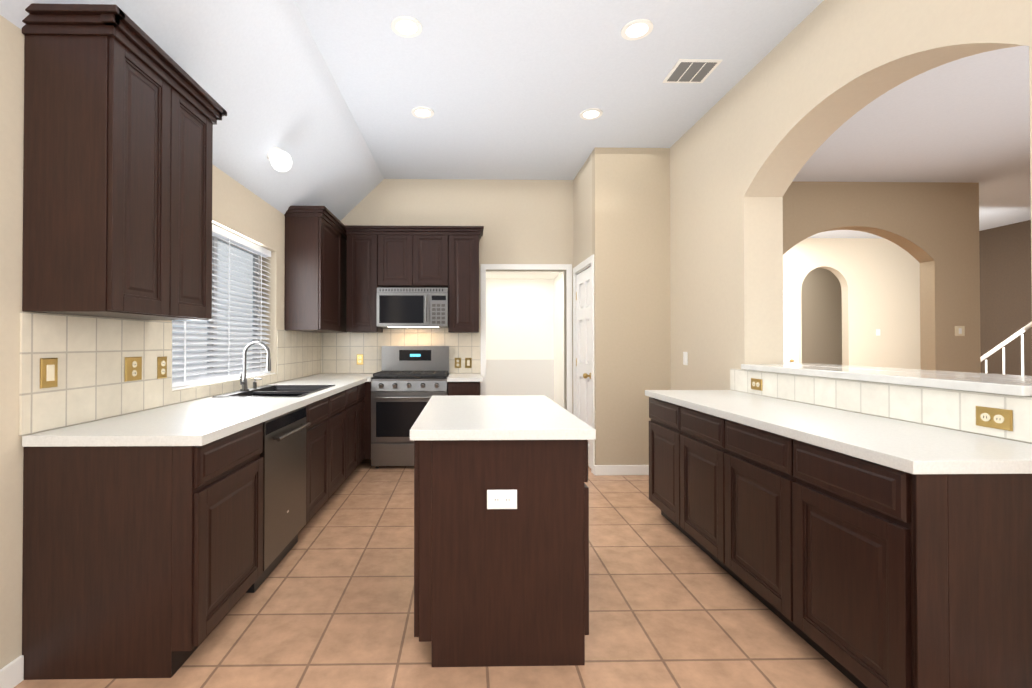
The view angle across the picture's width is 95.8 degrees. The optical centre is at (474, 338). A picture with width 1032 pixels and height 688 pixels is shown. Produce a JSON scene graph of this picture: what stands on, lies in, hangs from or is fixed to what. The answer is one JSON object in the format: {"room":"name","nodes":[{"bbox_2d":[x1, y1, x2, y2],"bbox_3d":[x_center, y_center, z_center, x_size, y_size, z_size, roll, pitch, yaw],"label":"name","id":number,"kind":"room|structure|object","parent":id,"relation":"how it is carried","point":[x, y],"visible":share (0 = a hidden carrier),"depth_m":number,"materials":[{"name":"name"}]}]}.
{"room":"kitchen","nodes":[
{"label":"kitchen","id":0,"kind":"room"},
{"bbox_2d":[0,15,318,668],"bbox_3d":[-1.809,-0.296,1.700,0.200,3.160,7.550,0,-1,-1],"label":"wall","id":1,"kind":"structure","parent":0,"point":[240,210],"depth_m":1.73,"materials":[{"name":"beige paint"}]},
{"bbox_2d":[0,655,23,687],"bbox_3d":[-1.669,1.220,-0.170,0.014,0.095,3.835,0,-1,-1],"label":"baseboard","id":2,"kind":"structure","parent":1,"relation":"attached to","point":[12,674],"depth_m":1.71,"materials":[{"name":"white paint"}]},
{"bbox_2d":[22,3,226,319],"bbox_3d":[-1.524,-0.668,2.111,0.378,1.135,0.801,0,-1,-1],"label":"upper cabinet","id":3,"kind":"object","parent":1,"relation":"attached to","point":[123,112],"visible":0.94,"depth_m":1.77,"materials":[{"name":"brown wood"}]},
{"bbox_2d":[19,312,320,435],"bbox_3d":[-1.736,0.146,3.526,0.009,0.464,3.568,0,-1,-1],"label":"backsplash","id":4,"kind":"structure","parent":1,"relation":"attached to","point":[90,353],"depth_m":2.13,"materials":[{"name":"tile"}]},
{"bbox_2d":[40,358,57,388],"bbox_3d":[-1.696,0.136,1.853,0.010,0.118,0.075,0,-1,-1],"label":"light switch","id":5,"kind":"object","parent":4,"relation":"attached to","point":[48,372],"visible":1,"depth_m":1.85,"materials":[{"name":"gold metal"}]},
{"bbox_2d":[125,357,141,381],"bbox_3d":[-1.704,0.150,2.323,0.010,0.118,0.115,0,-1,-1],"label":"electrical outlet","id":6,"kind":"object","parent":4,"relation":"attached to","point":[133,368],"visible":1,"depth_m":2.31,"materials":[{"name":"gold metal"}]},
{"bbox_2d":[157,356,166,378],"bbox_3d":[-1.708,0.157,2.543,0.010,0.118,0.075,0,-1,-1],"label":"electrical outlet","id":7,"kind":"object","parent":4,"relation":"attached to","point":[161,367],"visible":1,"depth_m":2.53,"materials":[{"name":"gold metal"}]},
{"bbox_2d":[172,236,275,390],"bbox_3d":[-1.834,-0.238,3.369,0.189,1.085,1.450,0,-1,-1],"label":"window","id":8,"kind":"structure","parent":1,"relation":"in","point":[222,247],"depth_m":3.58,"materials":[{"name":"white plastic"}]},
{"bbox_2d":[172,224,270,386],"bbox_3d":[-1.808,-0.243,3.370,0.060,1.067,1.430,0,-1,-1],"label":"window blind","id":9,"kind":"object","parent":8,"relation":"attached to","point":[229,237],"visible":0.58,"depth_m":3.36,"materials":[{"name":"white plastic"}]},
{"bbox_2d":[284,206,346,332],"bbox_3d":[-1.571,-0.644,4.778,0.378,1.135,1.086,0,-1,-1],"label":"upper cabinet","id":10,"kind":"object","parent":1,"relation":"attached to","point":[315,268],"visible":0.92,"depth_m":4.29,"materials":[{"name":"brown wood"}]},
{"bbox_2d":[14,459,857,687],"bbox_3d":[3.482,1.334,4.505,15.000,0.050,15.000,0,-1,-1],"label":"floor","id":11,"kind":"structure","parent":0,"point":[328,602],"depth_m":2.12,"materials":[{"name":"tile"}]},
{"bbox_2d":[22,421,264,679],"bbox_3d":[-1.384,0.847,2.049,0.657,0.880,0.582,0,-1,-1],"label":"base cabinet","id":12,"kind":"object","parent":11,"relation":"on","point":[142,544],"depth_m":1.76,"materials":[{"name":"brown wood"}]},
{"bbox_2d":[22,377,365,448],"bbox_3d":[-1.389,0.395,3.201,0.667,0.046,2.910,0,-1,-1],"label":"countertop","id":13,"kind":"structure","parent":12,"relation":"on","point":[204,421],"depth_m":2.04,"materials":[{"name":"white stone"}]},
{"bbox_2d":[240,341,270,390],"bbox_3d":[-1.573,0.194,3.384,0.218,0.356,0.250,0,-1,-1],"label":"faucet","id":14,"kind":"object","parent":13,"relation":"on","point":[243,382],"visible":1,"depth_m":3.33,"materials":[{"name":"silver metal"}]},
{"bbox_2d":[234,385,325,396],"bbox_3d":[-1.384,0.496,3.386,0.474,0.226,0.792,0,-1,-1],"label":"sink","id":15,"kind":"object","parent":13,"relation":"in","point":[275,390],"depth_m":3.38,"materials":[{"name":"metal"}]},
{"bbox_2d":[246,405,310,592],"bbox_3d":[-1.347,0.854,2.652,0.658,0.867,0.614,0,-1,-1],"label":"dishwasher","id":16,"kind":"object","parent":11,"relation":"on","point":[283,454],"visible":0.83,"depth_m":2.58,"materials":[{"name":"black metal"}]},
{"bbox_2d":[274,397,333,531],"bbox_3d":[-1.405,0.858,3.236,0.657,0.880,0.548,0,-1,-1],"label":"base cabinet","id":17,"kind":"object","parent":11,"relation":"on","point":[320,434],"depth_m":3.25,"materials":[{"name":"brown wood"}]},
{"bbox_2d":[334,389,349,492],"bbox_3d":[-1.413,0.862,3.694,0.657,0.880,0.612,0,-1,-1],"label":"base cabinet","id":18,"kind":"object","parent":11,"relation":"on","point":[341,401],"depth_m":3.83,"materials":[{"name":"brown wood"}]},
{"bbox_2d":[350,385,361,473],"bbox_3d":[-1.421,0.866,4.147,0.657,0.880,0.551,0,-1,-1],"label":"base cabinet","id":19,"kind":"object","parent":11,"relation":"on","point":[356,393],"depth_m":4.30,"materials":[{"name":"brown wood"}]},
{"bbox_2d":[362,381,369,460],"bbox_3d":[-1.428,0.869,4.516,0.657,0.880,0.443,0,-1,-1],"label":"base cabinet","id":20,"kind":"object","parent":11,"relation":"on","point":[365,388],"depth_m":4.68,"materials":[{"name":"brown wood"}]},
{"bbox_2d":[366,377,371,458],"bbox_3d":[-1.438,0.874,4.996,0.653,0.880,0.644,0,-1,-1],"label":"base cabinet","id":21,"kind":"object","parent":11,"relation":"on","point":[367,378],"depth_m":4.68,"materials":[{"name":"brown wood"}]},
{"bbox_2d":[371,346,448,467],"bbox_3d":[-0.666,0.696,4.953,0.760,1.235,0.727,0,-1,-1],"label":"range","id":22,"kind":"object","parent":11,"relation":"on","point":[408,383],"visible":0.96,"depth_m":4.66,"materials":[{"name":"silver metal"}]},
{"bbox_2d":[447,373,481,395],"bbox_3d":[-0.108,0.854,4.992,0.351,0.920,0.683,0,-1,-1],"label":"base cabinet","id":23,"kind":"object","parent":11,"relation":"on","point":[463,383],"visible":0.21,"depth_m":4.68,"materials":[{"name":"brown wood"}]},
{"bbox_2d":[410,395,595,666],"bbox_3d":[0.098,0.821,2.349,0.712,0.938,1.160,0,-1,-1],"label":"kitchen island","id":24,"kind":"object","parent":11,"relation":"on","point":[500,587],"visible":1,"depth_m":1.82,"materials":[{"name":"brown wood"}]},
{"bbox_2d":[487,490,516,508],"bbox_3d":[0.107,0.630,1.821,0.118,0.075,0.010,0,-1,-1],"label":"outlet","id":25,"kind":"object","parent":24,"relation":"attached to","point":[501,499],"visible":1,"depth_m":1.82,"materials":[{"name":"white plastic"}]},
{"bbox_2d":[649,398,672,523],"bbox_3d":[1.595,0.857,3.161,0.617,0.880,0.569,0,-1,-1],"label":"base cabinet","id":26,"kind":"object","parent":11,"relation":"on","point":[660,456],"depth_m":3.24,"materials":[{"name":"brown wood"}]},
{"bbox_2d":[669,402,712,558],"bbox_3d":[1.604,0.853,2.688,0.617,0.880,0.633,0,-1,-1],"label":"base cabinet","id":27,"kind":"object","parent":11,"relation":"on","point":[690,432],"depth_m":2.78,"materials":[{"name":"brown wood"}]},
{"bbox_2d":[713,418,772,611],"bbox_3d":[1.613,0.848,2.183,0.617,0.880,0.633,0,-1,-1],"label":"base cabinet","id":28,"kind":"object","parent":11,"relation":"on","point":[742,455],"depth_m":2.26,"materials":[{"name":"brown wood"}]},
{"bbox_2d":[773,434,1031,687],"bbox_3d":[1.621,0.844,1.695,0.617,0.880,0.599,0,-1,-1],"label":"base cabinet","id":29,"kind":"object","parent":11,"relation":"on","point":[859,550],"depth_m":1.43,"materials":[{"name":"brown wood"}]},
{"bbox_2d":[645,390,1031,473],"bbox_3d":[1.598,0.391,2.414,0.638,0.040,2.070,0,-1,-1],"label":"countertop","id":30,"kind":"structure","parent":29,"relation":"on","point":[907,447],"depth_m":1.77,"materials":[{"name":"white stone"}]},
{"bbox_2d":[981,322,1031,374],"bbox_3d":[8.052,-0.261,5.689,1.010,3.162,2.812,0,-1,-1],"label":"railing","id":31,"kind":"object","parent":11,"relation":"on","point":[1007,340],"visible":0.21,"depth_m":6.57,"materials":[{"name":"white paint"}]},
{"bbox_2d":[0,0,1030,237],"bbox_3d":[4.503,-1.419,5.048,12.940,0.954,14.000,0,-1,-1],"label":"ceiling","id":32,"kind":"structure","parent":0,"point":[327,96],"depth_m":3.38,"materials":[{"name":"white paint"}]},
{"bbox_2d":[267,147,291,171],"bbox_3d":[-1.454,-1.336,3.461,0.177,0.177,0.150,0,-1,-1],"label":"globe ceiling light","id":33,"kind":"object","parent":32,"relation":"attached to","point":[279,159],"visible":1,"depth_m":3.41,"materials":[{"name":"white glass"}]},
{"bbox_2d":[391,16,421,37],"bbox_3d":[-0.407,-1.862,2.774,0.184,0.008,0.184,0,-1,-1],"label":"recessed light","id":34,"kind":"object","parent":32,"relation":"in","point":[406,26],"visible":1,"depth_m":2.77,"materials":[{"name":"white paint"}]},
{"bbox_2d":[411,106,433,118],"bbox_3d":[-0.426,-1.853,3.804,0.184,0.008,0.184,0,-1,-1],"label":"recessed light","id":35,"kind":"object","parent":32,"relation":"in","point":[422,112],"visible":1,"depth_m":3.80,"materials":[{"name":"white paint"}]},
{"bbox_2d":[580,108,602,119],"bbox_3d":[0.959,-1.852,3.828,0.184,0.008,0.184,0,-1,-1],"label":"recessed light","id":36,"kind":"object","parent":32,"relation":"in","point":[591,113],"visible":0.96,"depth_m":3.82,"materials":[{"name":"white paint"}]},
{"bbox_2d":[621,19,652,40],"bbox_3d":[0.978,-1.862,2.799,0.184,0.008,0.184,0,-1,-1],"label":"recessed light","id":37,"kind":"object","parent":32,"relation":"in","point":[637,29],"visible":1,"depth_m":2.79,"materials":[{"name":"white paint"}]},
{"bbox_2d":[662,59,722,82],"bbox_3d":[1.505,-1.856,3.228,0.290,0.012,0.270,0,-1,-1],"label":"ceiling vent","id":38,"kind":"object","parent":32,"relation":"in","point":[691,70],"visible":1,"depth_m":3.21,"materials":[{"name":"white metal"}]},
{"bbox_2d":[573,157,588,268],"bbox_3d":[1.203,-0.267,4.989,0.100,3.160,0.780,0,-1,-1],"label":"wall","id":39,"kind":"structure","parent":0,"point":[581,181],"depth_m":5.01,"materials":[{"name":"beige paint"}]},
{"bbox_2d":[576,267,590,467],"bbox_3d":[1.137,0.290,4.923,0.115,2.026,0.670,0,-1,-1],"label":"pantry door","id":40,"kind":"structure","parent":39,"relation":"in","point":[583,299],"depth_m":4.91,"materials":[{"name":"white paint"}]},
{"bbox_2d":[589,147,670,464],"bbox_3d":[1.666,-0.271,4.537,1.010,3.160,0.100,0,-1,-1],"label":"wall","id":41,"kind":"structure","parent":0,"point":[621,198],"depth_m":4.49,"materials":[{"name":"beige paint"}]},
{"bbox_2d":[320,179,980,413],"bbox_3d":[1.979,-0.259,5.817,7.920,3.160,0.850,0,-1,-1],"label":"wall","id":42,"kind":"structure","parent":0,"point":[526,221],"depth_m":5.46,"materials":[{"name":"beige paint"}]},
{"bbox_2d":[345,225,384,332],"bbox_3d":[-1.187,-0.631,5.163,0.401,1.117,0.330,0,-1,-1],"label":"upper cabinet","id":43,"kind":"object","parent":42,"relation":"attached to","point":[365,244],"depth_m":5.00,"materials":[{"name":"brown wood"}]},
{"bbox_2d":[321,328,479,372],"bbox_3d":[-0.849,0.137,5.333,1.827,0.516,0.009,0,-1,-1],"label":"backsplash","id":44,"kind":"structure","parent":42,"relation":"attached to","point":[340,352],"depth_m":5.33,"materials":[{"name":"tile"}]},
{"bbox_2d":[357,354,362,364],"bbox_3d":[-1.313,0.236,5.314,0.075,0.118,0.010,0,-1,-1],"label":"electrical outlet","id":45,"kind":"object","parent":44,"relation":"attached to","point":[359,359],"visible":1,"depth_m":5.31,"materials":[{"name":"gold metal"}]},
{"bbox_2d":[455,358,460,367],"bbox_3d":[-0.193,0.277,5.333,0.075,0.118,0.010,0,-1,-1],"label":"electrical outlet","id":46,"kind":"object","parent":44,"relation":"attached to","point":[457,362],"visible":1,"depth_m":5.33,"materials":[{"name":"gold metal"}]},
{"bbox_2d":[465,358,471,367],"bbox_3d":[-0.073,0.277,5.335,0.075,0.118,0.010,0,-1,-1],"label":"light switch","id":47,"kind":"object","parent":44,"relation":"attached to","point":[468,362],"visible":1,"depth_m":5.33,"materials":[{"name":"gold metal"}]},
{"bbox_2d":[385,226,420,287],"bbox_3d":[-0.830,-0.879,5.171,0.445,0.621,0.330,0,-1,-1],"label":"upper cabinet","id":48,"kind":"object","parent":42,"relation":"attached to","point":[413,257],"depth_m":5.01,"materials":[{"name":"brown wood"}]},
{"bbox_2d":[376,288,447,327],"bbox_3d":[-0.669,-0.336,5.116,0.756,0.419,0.436,0,-1,-1],"label":"microwave","id":49,"kind":"object","parent":48,"relation":"attached to","point":[412,307],"visible":1,"depth_m":4.94,"materials":[{"name":"silver metal"}]},
{"bbox_2d":[421,226,448,288],"bbox_3d":[-0.511,-0.879,5.177,0.445,0.621,0.330,0,-1,-1],"label":"upper cabinet","id":50,"kind":"object","parent":42,"relation":"attached to","point":[434,239],"depth_m":5.02,"materials":[{"name":"brown wood"}]},
{"bbox_2d":[448,226,480,332],"bbox_3d":[-0.155,-0.631,5.181,0.399,1.117,0.330,0,-1,-1],"label":"upper cabinet","id":51,"kind":"object","parent":42,"relation":"attached to","point":[463,291],"depth_m":5.02,"materials":[{"name":"brown wood"}]},
{"bbox_2d":[480,254,594,473],"bbox_3d":[0.664,0.223,4.930,1.180,2.180,0.870,0,-1,-1],"label":"door frame","id":52,"kind":"structure","parent":42,"relation":"attached to","point":[485,267],"depth_m":5.34,"materials":[{"name":"white paint"}]},
{"bbox_2d":[955,326,964,335],"bbox_3d":[5.696,-0.092,5.451,0.115,0.118,0.010,0,-1,-1],"label":"light switch","id":53,"kind":"object","parent":42,"relation":"attached to","point":[959,330],"visible":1,"depth_m":5.45,"materials":[{"name":"beige plastic"}]},
{"bbox_2d":[801,268,841,364],"bbox_3d":[7.209,-0.221,10.061,6.650,3.160,0.150,0,-1,-1],"label":"wall","id":54,"kind":"structure","parent":0,"point":[821,292],"depth_m":9.99,"materials":[{"name":"beige paint"}]},
{"bbox_2d":[670,0,1031,443],"bbox_3d":[2.090,-0.300,1.244,0.280,3.160,6.500,0,-1,-1],"label":"wall","id":55,"kind":"structure","parent":0,"point":[754,139],"depth_m":3.25,"materials":[{"name":"beige paint"}]},
{"bbox_2d":[683,352,687,364],"bbox_3d":[1.892,0.176,4.177,0.010,0.118,0.075,0,-1,-1],"label":"light switch","id":56,"kind":"object","parent":55,"relation":"attached to","point":[685,358],"visible":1,"depth_m":4.16,"materials":[{"name":"white plastic"}]},
{"bbox_2d":[730,369,1031,442],"bbox_3d":[1.923,0.290,2.431,0.009,0.157,2.050,0,-1,-1],"label":"backsplash","id":57,"kind":"structure","parent":55,"relation":"attached to","point":[951,409],"depth_m":2.11,"materials":[{"name":"tile"}]},
{"bbox_2d":[751,378,761,390],"bbox_3d":[1.901,0.307,3.136,0.010,0.075,0.118,0,-1,-1],"label":"electrical outlet","id":58,"kind":"object","parent":57,"relation":"attached to","point":[756,384],"visible":1,"depth_m":3.13,"materials":[{"name":"gold metal"}]},
{"bbox_2d":[976,406,1012,430],"bbox_3d":[1.926,0.294,1.726,0.010,0.075,0.118,0,-1,-1],"label":"electrical outlet","id":59,"kind":"object","parent":57,"relation":"attached to","point":[997,418],"visible":1,"depth_m":1.72,"materials":[{"name":"gold metal"}]},
{"bbox_2d":[741,363,1031,395],"bbox_3d":[2.208,0.190,2.460,0.620,0.038,1.876,0,-1,-1],"label":"sill","id":60,"kind":"structure","parent":55,"relation":"on","point":[1014,385],"depth_m":2.15,"materials":[{"name":"stone"}]},
{"bbox_2d":[783,238,920,368],"bbox_3d":[6.163,-0.236,8.442,8.500,3.160,0.150,0,-1,-1],"label":"wall","id":61,"kind":"structure","parent":0,"point":[879,279],"depth_m":8.39,"materials":[{"name":"paint"}]},
{"bbox_2d":[783,290,797,362],"bbox_3d":[5.404,0.235,8.348,0.812,2.216,0.103,0,-1,-1],"label":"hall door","id":62,"kind":"structure","parent":61,"relation":"in","point":[790,322],"depth_m":8.37,"materials":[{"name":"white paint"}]},
{"bbox_2d":[979,220,1031,375],"bbox_3d":[8.642,-0.263,5.386,0.150,3.160,6.050,0,-1,-1],"label":"wall","id":63,"kind":"structure","parent":0,"point":[1005,286],"depth_m":7.45,"materials":[{"name":"beige paint"}]}
]}

